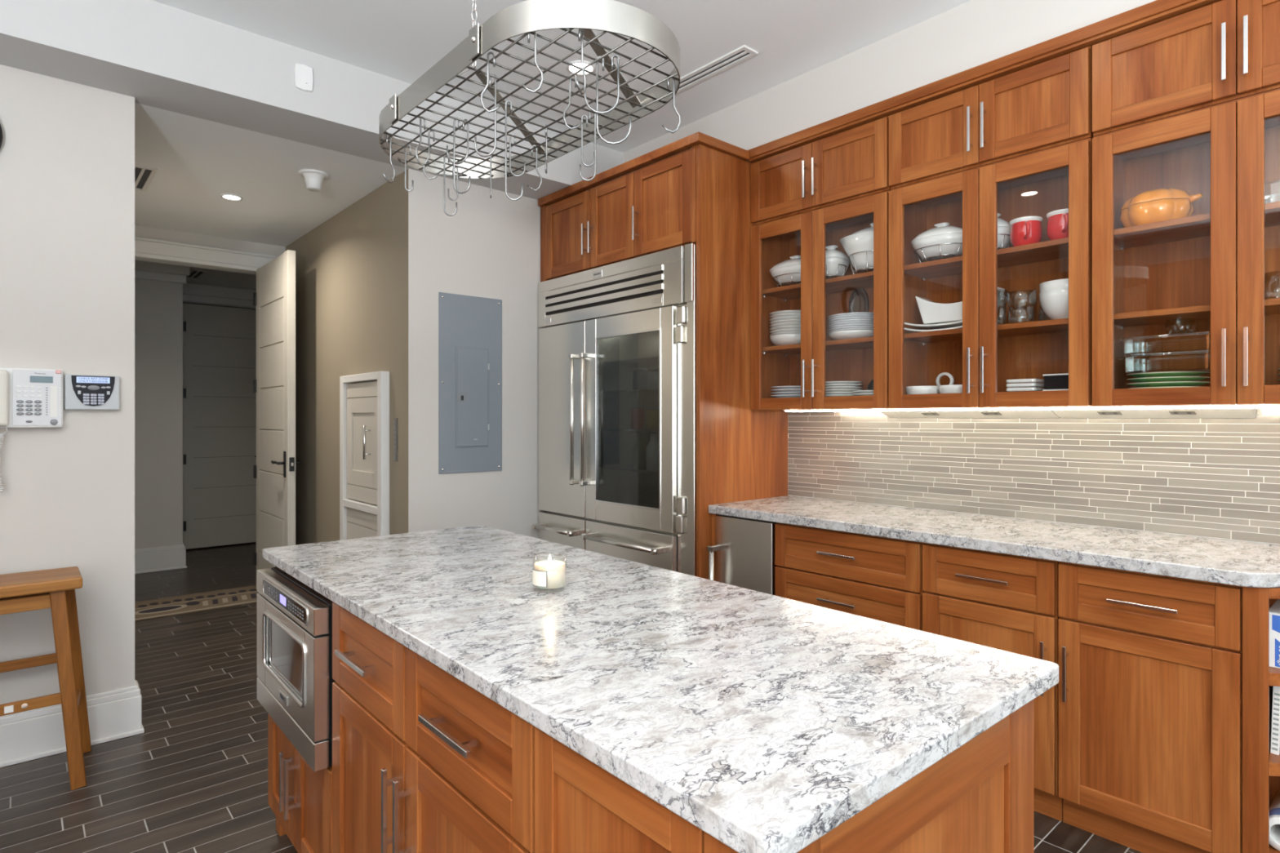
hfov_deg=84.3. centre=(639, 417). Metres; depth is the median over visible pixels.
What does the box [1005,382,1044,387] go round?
square plate
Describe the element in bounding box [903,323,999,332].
platter
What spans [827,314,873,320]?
plate
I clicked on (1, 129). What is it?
wall clock
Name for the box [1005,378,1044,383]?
square plate
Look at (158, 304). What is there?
wall
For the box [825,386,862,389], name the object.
plate
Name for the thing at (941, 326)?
platter
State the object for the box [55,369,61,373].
lamp
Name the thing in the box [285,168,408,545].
wall
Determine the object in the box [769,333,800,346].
bowl
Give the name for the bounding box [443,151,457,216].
hook
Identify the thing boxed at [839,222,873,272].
dish
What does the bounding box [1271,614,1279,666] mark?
print
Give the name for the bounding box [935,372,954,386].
ring
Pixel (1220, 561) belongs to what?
countertop
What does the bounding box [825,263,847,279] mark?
wire rack
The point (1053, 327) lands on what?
shelf
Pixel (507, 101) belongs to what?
hook
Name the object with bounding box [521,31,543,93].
hook
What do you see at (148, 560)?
baseboard
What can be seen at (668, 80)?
hook
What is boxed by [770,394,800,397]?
plate
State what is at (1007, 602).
base cabinet
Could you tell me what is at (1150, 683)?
base cabinet
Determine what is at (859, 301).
oval plaque
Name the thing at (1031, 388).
square plate
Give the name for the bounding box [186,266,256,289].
ceiling
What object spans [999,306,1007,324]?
glass tumbler
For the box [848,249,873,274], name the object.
wire rack
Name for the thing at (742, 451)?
panel
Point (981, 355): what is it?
upper cabinet
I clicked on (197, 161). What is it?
ceiling
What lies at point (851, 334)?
bowl
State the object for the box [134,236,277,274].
door frame
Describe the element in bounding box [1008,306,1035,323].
glass bowl
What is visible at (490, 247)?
wall
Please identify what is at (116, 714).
baseboard
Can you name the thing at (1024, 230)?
mug
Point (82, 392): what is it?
alarm keypad
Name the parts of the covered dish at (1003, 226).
lid, dish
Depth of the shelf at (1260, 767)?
1.93 m
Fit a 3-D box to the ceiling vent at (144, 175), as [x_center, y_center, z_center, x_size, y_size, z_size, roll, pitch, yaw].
[-2.832,-1.354,3.995,0.118,0.008,0.480,0,0,-41]
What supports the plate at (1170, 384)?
on the plate at (1171, 386)
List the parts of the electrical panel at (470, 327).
door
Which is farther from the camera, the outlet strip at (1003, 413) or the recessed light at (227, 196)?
the recessed light at (227, 196)
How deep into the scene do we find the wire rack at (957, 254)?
2.97 m
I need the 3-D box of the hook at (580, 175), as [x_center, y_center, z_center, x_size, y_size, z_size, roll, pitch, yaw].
[-0.133,-0.693,1.795,0.043,0.182,0.005,0,0,-2]
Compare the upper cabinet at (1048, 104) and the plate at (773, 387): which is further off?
the plate at (773, 387)
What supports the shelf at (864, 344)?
attached to the upper cabinet at (819, 358)
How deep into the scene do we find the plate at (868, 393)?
3.19 m
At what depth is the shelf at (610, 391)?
4.08 m
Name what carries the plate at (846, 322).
on the plate at (860, 324)
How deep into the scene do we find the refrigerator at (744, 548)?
3.27 m
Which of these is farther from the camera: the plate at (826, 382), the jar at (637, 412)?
the jar at (637, 412)
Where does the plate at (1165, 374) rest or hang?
on the plate at (1167, 379)
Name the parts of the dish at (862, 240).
lid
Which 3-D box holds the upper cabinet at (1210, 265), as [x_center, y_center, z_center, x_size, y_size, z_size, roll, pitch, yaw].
[1.942,-0.514,2.273,0.358,0.947,0.778,0,0,-41]
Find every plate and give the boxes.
[394,417,397,462]
[768,310,800,315]
[768,313,800,318]
[768,315,800,321]
[768,319,800,324]
[768,325,800,330]
[768,328,800,333]
[769,322,800,328]
[769,332,800,336]
[770,386,800,389]
[770,388,800,391]
[770,391,800,395]
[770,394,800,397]
[825,381,862,384]
[825,383,862,386]
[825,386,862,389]
[825,389,862,391]
[825,391,857,394]
[825,394,857,396]
[827,311,873,318]
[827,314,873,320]
[827,316,873,322]
[827,319,873,324]
[827,321,873,327]
[827,323,873,328]
[827,325,873,331]
[827,328,873,333]
[852,390,873,393]
[853,392,873,395]
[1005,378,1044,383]
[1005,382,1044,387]
[1005,386,1044,391]
[1126,371,1210,377]
[1126,376,1210,382]
[1126,381,1210,387]
[1129,386,1206,388]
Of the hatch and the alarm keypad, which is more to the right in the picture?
the hatch
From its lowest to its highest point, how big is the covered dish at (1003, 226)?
0.142 m
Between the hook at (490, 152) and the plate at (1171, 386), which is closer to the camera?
the hook at (490, 152)
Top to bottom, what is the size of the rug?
0.010 m
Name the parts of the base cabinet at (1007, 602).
handle, drawer, door, handle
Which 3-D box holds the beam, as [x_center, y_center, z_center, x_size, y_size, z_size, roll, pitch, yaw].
[-1.930,-1.502,3.017,5.190,0.288,0.360,0,0,-41]
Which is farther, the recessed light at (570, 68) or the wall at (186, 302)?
the wall at (186, 302)
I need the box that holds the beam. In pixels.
[0,0,623,199]
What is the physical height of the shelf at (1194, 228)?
0.020 m
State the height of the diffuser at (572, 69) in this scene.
0.004 m
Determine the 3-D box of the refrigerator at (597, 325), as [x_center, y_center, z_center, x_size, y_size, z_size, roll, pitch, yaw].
[0.043,0.248,4.088,0.773,2.172,1.336,0,0,-41]
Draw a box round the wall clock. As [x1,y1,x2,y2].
[0,124,2,148]
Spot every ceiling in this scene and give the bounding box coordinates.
[134,102,408,246]
[152,0,970,152]
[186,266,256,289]
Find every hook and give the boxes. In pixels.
[382,134,395,182]
[404,144,413,191]
[415,115,429,165]
[422,129,439,179]
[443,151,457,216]
[446,118,468,164]
[447,166,457,200]
[453,117,471,193]
[474,73,496,156]
[480,51,501,112]
[489,151,491,198]
[505,100,523,200]
[509,133,525,176]
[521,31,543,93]
[527,144,542,191]
[545,124,546,173]
[563,73,582,129]
[575,28,586,94]
[579,111,595,181]
[581,114,594,166]
[583,54,619,114]
[595,55,631,144]
[662,78,680,133]
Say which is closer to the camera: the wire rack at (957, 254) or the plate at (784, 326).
the wire rack at (957, 254)
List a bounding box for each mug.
[1009,215,1043,246]
[1046,208,1068,240]
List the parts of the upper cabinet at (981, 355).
glass door, handle, handle, glass door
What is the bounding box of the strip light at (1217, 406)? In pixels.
[782,404,1279,412]
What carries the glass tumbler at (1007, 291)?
on the glass tumbler at (1005, 309)
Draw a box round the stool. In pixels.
[0,566,91,791]
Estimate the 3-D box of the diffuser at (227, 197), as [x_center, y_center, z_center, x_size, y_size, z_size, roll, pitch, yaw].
[-2.505,-1.353,4.336,0.093,0.004,0.093,0,0,-41]
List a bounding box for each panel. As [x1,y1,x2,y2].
[438,292,502,474]
[696,143,787,581]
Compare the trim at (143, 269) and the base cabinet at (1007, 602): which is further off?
the trim at (143, 269)
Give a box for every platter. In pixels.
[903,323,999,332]
[904,317,1000,328]
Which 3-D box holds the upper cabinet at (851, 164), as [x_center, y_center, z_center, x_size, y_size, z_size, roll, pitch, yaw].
[0.923,-1.155,3.431,0.358,0.331,0.759,0,0,-41]
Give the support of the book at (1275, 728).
on the shelf at (1260, 767)
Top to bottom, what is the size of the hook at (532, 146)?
0.133 m
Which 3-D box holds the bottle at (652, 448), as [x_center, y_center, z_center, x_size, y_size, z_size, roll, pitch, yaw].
[0.079,0.176,3.906,0.090,0.216,0.090,0,0,-41]
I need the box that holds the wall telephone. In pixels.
[0,367,62,491]
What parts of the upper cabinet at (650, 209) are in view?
door, handle, handle, door, handle, door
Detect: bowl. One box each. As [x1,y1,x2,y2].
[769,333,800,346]
[828,329,873,340]
[866,379,873,390]
[906,386,939,394]
[915,286,1004,324]
[938,384,962,393]
[1006,289,1036,309]
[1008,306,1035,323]
[1036,302,1041,320]
[1039,278,1068,292]
[1039,287,1068,319]
[1166,318,1196,335]
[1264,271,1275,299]
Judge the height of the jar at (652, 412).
0.124 m
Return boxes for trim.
[134,260,190,283]
[182,282,256,307]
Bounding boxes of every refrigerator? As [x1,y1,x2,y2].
[532,243,696,576]
[707,515,777,595]
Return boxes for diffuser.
[222,195,239,199]
[569,62,592,73]
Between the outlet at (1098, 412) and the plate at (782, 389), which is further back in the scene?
the plate at (782, 389)
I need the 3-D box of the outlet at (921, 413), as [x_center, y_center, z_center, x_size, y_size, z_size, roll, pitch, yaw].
[1.291,-0.018,3.148,0.035,0.013,0.072,0,0,-41]
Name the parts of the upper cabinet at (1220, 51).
handle, handle, door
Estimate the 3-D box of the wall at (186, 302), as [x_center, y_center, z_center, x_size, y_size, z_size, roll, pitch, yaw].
[-3.943,-0.012,7.733,2.100,2.692,0.100,0,0,-41]
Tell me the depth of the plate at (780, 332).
3.52 m
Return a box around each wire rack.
[772,271,800,287]
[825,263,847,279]
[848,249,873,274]
[913,242,962,262]
[997,233,1010,248]
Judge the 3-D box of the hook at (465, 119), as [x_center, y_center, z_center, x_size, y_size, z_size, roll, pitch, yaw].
[-0.479,-0.725,1.856,0.065,0.118,0.005,0,0,15]
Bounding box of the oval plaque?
[848,288,869,312]
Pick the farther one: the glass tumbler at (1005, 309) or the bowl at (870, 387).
the bowl at (870, 387)
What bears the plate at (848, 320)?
on the plate at (846, 322)
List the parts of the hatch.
door, door, handle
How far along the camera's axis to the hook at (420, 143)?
1.83 m
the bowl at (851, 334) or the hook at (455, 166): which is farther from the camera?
the bowl at (851, 334)
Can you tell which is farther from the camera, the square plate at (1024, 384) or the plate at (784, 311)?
the plate at (784, 311)
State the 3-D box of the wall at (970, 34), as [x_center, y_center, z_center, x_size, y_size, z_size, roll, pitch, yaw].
[2.118,-1.506,2.104,0.320,0.280,6.360,0,0,-41]
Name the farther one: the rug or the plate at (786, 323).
the rug
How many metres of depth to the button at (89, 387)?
2.88 m
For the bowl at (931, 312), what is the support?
on the platter at (941, 326)
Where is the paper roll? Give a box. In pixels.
[1269,788,1279,851]
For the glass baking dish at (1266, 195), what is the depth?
2.17 m
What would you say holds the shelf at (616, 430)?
attached to the refrigerator at (597, 325)
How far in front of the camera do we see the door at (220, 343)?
7.27 m
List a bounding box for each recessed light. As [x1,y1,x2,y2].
[220,193,242,200]
[566,60,595,75]
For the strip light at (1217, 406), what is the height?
0.010 m
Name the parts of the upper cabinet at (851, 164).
door, handle, handle, door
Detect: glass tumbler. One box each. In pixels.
[997,289,1008,308]
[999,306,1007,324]
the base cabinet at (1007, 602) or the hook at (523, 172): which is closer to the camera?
the hook at (523, 172)
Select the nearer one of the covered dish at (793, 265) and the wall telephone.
the wall telephone
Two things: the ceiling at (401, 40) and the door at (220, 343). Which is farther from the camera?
the door at (220, 343)
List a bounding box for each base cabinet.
[257,566,1033,852]
[774,522,924,631]
[922,542,1062,821]
[1057,561,1242,852]
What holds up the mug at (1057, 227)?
on the upper cabinet at (981, 355)
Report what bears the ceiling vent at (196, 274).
in the ceiling at (213, 277)
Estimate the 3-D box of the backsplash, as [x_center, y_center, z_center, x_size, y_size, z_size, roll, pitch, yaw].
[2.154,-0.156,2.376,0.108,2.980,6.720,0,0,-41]
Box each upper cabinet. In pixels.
[540,145,696,282]
[750,115,890,225]
[750,190,893,410]
[888,44,1093,189]
[888,137,1092,408]
[1092,0,1279,136]
[1092,88,1279,406]
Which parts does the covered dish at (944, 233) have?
lid, knob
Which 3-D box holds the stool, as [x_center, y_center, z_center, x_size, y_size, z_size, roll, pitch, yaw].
[-2.376,0.959,2.475,0.738,0.757,0.379,0,0,-41]
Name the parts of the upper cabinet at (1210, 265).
handle, handle, glass door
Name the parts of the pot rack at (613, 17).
support arm, chain, support arm, support arm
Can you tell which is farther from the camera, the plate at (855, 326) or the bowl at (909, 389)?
the plate at (855, 326)
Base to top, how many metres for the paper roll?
0.095 m
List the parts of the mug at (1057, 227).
ear handle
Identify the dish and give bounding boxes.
[768,255,800,285]
[825,244,850,278]
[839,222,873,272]
[911,222,962,261]
[997,213,1010,249]
[1116,331,1210,357]
[1117,350,1210,373]
[1120,187,1202,227]
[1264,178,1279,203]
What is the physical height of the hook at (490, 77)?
0.188 m
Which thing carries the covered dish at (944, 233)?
on the wire rack at (957, 254)
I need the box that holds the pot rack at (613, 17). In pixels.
[378,0,679,178]
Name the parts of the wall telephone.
coiled cord, plate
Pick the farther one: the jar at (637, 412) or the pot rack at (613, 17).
the jar at (637, 412)
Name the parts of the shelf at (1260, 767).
rail, shelf, shelf, shelf, panel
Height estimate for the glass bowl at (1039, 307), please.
0.090 m
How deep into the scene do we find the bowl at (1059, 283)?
2.61 m
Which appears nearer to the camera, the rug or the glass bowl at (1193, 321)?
the glass bowl at (1193, 321)
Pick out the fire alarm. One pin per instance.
(313, 179)
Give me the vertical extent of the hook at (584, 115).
0.134 m
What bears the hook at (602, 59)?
hanging from the pot rack at (613, 17)
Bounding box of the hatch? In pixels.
[339,371,389,540]
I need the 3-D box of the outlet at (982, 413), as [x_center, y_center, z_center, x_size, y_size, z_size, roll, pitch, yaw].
[1.466,-0.018,2.950,0.035,0.013,0.072,0,0,-41]
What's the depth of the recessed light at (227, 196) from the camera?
4.33 m
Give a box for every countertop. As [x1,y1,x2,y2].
[262,524,1058,852]
[708,495,1279,587]
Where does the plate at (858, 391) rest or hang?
on the plate at (868, 393)
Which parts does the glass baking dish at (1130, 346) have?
handle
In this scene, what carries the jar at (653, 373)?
on the refrigerator at (597, 325)
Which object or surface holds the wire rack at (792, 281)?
on the upper cabinet at (819, 358)
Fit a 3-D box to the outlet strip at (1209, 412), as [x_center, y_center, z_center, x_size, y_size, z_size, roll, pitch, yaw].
[1.825,-0.019,2.553,0.142,0.040,0.591,0,0,-41]
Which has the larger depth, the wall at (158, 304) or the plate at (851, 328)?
the wall at (158, 304)
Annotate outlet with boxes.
[920,412,939,415]
[981,412,1001,415]
[1097,411,1122,414]
[1168,410,1196,414]
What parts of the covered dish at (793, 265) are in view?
lid, knob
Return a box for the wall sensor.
[294,62,313,92]
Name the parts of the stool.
seat, leg, leg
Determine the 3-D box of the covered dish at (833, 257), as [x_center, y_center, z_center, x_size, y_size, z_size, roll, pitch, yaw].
[0.931,-0.759,3.437,0.170,0.147,0.146,0,0,-41]
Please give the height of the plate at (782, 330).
0.025 m
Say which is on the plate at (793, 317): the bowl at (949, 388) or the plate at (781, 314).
the plate at (781, 314)
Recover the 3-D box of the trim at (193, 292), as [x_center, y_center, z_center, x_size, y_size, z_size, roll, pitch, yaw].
[-4.123,-1.266,7.475,1.490,0.180,0.050,0,0,-41]
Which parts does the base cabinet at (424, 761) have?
door, control glass, handle, handle, trim, drawer, control panel, microwave drawer, door, handle, drawer, door, handle, handle, handle, door, drawer, panel, corner post, panel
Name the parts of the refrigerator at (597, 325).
plate, handle, freezer door, drawer, handle, handle, handle, window trim, glass pane, glass door, drawer, plate, frame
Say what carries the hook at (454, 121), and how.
hanging from the pot rack at (613, 17)
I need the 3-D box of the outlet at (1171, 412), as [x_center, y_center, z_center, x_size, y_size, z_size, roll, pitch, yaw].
[1.893,-0.018,2.466,0.035,0.013,0.072,0,0,-41]
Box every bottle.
[632,431,644,468]
[645,430,658,470]
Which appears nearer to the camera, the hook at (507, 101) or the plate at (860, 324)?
the hook at (507, 101)
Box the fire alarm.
[297,168,328,191]
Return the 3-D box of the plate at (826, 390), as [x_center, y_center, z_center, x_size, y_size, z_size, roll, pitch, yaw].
[0.973,-0.129,3.435,0.210,0.015,0.210,0,0,-41]
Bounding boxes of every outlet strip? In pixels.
[879,409,1059,417]
[1051,408,1256,417]
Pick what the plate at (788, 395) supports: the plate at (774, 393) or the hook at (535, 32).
the plate at (774, 393)
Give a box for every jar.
[630,405,644,429]
[647,368,658,390]
[647,407,658,429]
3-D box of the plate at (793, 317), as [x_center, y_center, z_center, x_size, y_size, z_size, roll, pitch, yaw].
[0.775,-0.491,3.614,0.226,0.025,0.226,0,0,-41]
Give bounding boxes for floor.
[0,542,1142,852]
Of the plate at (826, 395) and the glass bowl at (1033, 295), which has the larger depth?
the plate at (826, 395)
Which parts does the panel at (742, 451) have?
filler strip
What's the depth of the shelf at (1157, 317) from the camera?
2.40 m
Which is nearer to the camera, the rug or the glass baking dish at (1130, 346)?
the glass baking dish at (1130, 346)
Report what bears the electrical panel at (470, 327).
attached to the wall at (490, 247)
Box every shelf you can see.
[607,388,658,394]
[608,356,658,367]
[608,465,658,473]
[614,428,658,432]
[762,271,873,299]
[762,336,873,354]
[903,237,1068,279]
[903,318,1068,342]
[1114,200,1279,248]
[1114,297,1279,326]
[1242,586,1279,852]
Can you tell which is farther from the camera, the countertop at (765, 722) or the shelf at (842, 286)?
the shelf at (842, 286)
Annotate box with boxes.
[1042,373,1068,391]
[1269,599,1279,668]
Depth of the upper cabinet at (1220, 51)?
2.27 m
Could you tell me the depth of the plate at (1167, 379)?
2.37 m
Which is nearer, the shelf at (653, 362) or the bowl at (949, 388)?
the bowl at (949, 388)
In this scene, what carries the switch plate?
attached to the wall at (352, 268)
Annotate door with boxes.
[182,302,256,549]
[253,249,302,589]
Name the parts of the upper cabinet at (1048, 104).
door, handle, handle, door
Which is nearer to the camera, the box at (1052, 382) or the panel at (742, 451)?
the box at (1052, 382)
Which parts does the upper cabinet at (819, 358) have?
glass door, handle, handle, glass door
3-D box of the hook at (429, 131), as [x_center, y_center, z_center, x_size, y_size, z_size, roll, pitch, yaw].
[-0.567,-0.715,1.921,0.044,0.137,0.005,0,0,-5]
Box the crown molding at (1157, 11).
[537,0,1220,206]
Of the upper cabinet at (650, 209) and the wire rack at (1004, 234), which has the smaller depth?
the wire rack at (1004, 234)
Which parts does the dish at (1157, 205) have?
lid, dish, stem handle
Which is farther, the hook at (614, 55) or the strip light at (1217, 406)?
the strip light at (1217, 406)
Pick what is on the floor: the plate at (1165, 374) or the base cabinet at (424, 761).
the base cabinet at (424, 761)
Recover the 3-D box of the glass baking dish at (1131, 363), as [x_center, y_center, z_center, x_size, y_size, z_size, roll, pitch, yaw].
[1.826,-0.187,2.413,0.198,0.062,0.310,0,0,-41]
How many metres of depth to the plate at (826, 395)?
3.35 m
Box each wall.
[0,64,134,704]
[134,278,182,549]
[182,301,256,309]
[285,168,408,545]
[408,168,543,538]
[623,0,1155,175]
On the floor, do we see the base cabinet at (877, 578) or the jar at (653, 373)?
the base cabinet at (877, 578)
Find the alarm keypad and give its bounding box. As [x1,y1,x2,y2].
[64,374,119,409]
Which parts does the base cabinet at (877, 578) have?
handle, handle, drawer, drawer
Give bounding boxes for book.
[1269,685,1272,750]
[1270,686,1279,755]
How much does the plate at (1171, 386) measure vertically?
0.016 m
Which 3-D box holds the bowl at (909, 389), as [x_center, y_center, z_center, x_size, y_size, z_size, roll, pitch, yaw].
[1.219,-0.103,3.042,0.140,0.064,0.140,0,0,-41]
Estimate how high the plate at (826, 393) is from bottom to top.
0.015 m
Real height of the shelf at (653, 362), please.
0.012 m
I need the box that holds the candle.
[532,552,566,592]
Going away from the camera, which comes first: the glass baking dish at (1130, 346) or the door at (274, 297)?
the glass baking dish at (1130, 346)
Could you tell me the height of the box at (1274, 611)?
0.152 m
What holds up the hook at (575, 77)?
hanging from the pot rack at (613, 17)
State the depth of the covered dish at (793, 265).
3.54 m
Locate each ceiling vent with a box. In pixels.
[134,164,157,191]
[186,269,208,279]
[675,44,758,93]
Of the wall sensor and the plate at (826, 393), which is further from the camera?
the plate at (826, 393)
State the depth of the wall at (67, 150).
2.85 m
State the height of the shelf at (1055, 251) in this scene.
0.020 m
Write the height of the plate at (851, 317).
0.021 m
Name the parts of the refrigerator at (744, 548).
handle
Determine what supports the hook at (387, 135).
hanging from the pot rack at (613, 17)
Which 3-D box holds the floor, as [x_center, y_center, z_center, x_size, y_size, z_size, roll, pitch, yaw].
[-1.780,1.359,2.097,6.300,0.050,11.700,0,0,-41]
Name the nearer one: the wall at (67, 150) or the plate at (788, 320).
the wall at (67, 150)
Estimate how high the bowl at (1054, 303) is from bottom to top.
0.112 m
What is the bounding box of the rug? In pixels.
[134,585,259,621]
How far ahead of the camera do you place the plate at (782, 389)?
3.53 m
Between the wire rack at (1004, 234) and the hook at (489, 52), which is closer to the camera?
the hook at (489, 52)
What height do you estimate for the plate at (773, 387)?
0.015 m
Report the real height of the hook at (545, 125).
0.131 m
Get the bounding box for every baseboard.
[0,680,144,768]
[134,544,186,574]
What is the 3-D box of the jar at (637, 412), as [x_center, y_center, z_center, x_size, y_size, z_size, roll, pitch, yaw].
[-0.014,-0.003,4.011,0.082,0.133,0.082,0,0,-41]
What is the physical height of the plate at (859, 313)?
0.021 m
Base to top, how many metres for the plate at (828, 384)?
0.015 m
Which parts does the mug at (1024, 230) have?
ear handle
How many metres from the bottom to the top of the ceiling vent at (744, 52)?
0.008 m
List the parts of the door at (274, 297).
lever handle, latch plate, lever handle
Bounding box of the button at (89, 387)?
[87,385,99,390]
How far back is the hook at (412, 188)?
2.02 m
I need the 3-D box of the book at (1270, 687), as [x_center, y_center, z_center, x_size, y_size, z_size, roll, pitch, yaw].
[1.823,0.854,2.041,0.163,0.170,0.009,0,0,-41]
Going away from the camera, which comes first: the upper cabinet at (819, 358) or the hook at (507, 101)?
the hook at (507, 101)
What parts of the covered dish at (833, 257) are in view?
knob, lid, dish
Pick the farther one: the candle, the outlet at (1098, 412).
the outlet at (1098, 412)
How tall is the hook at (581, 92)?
0.135 m
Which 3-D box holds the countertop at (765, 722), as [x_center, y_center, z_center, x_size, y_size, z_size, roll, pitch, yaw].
[-0.248,0.435,1.740,0.780,0.030,2.070,0,0,-41]
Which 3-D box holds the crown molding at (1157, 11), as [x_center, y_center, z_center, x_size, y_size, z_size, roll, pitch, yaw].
[0.737,-1.338,3.136,0.420,0.054,3.666,0,0,-41]
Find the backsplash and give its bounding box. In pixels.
[787,408,1279,544]
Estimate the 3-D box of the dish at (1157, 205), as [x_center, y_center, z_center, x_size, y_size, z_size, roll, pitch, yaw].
[1.803,-0.723,2.469,0.203,0.132,0.200,0,0,10]
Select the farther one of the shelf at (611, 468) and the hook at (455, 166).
the shelf at (611, 468)

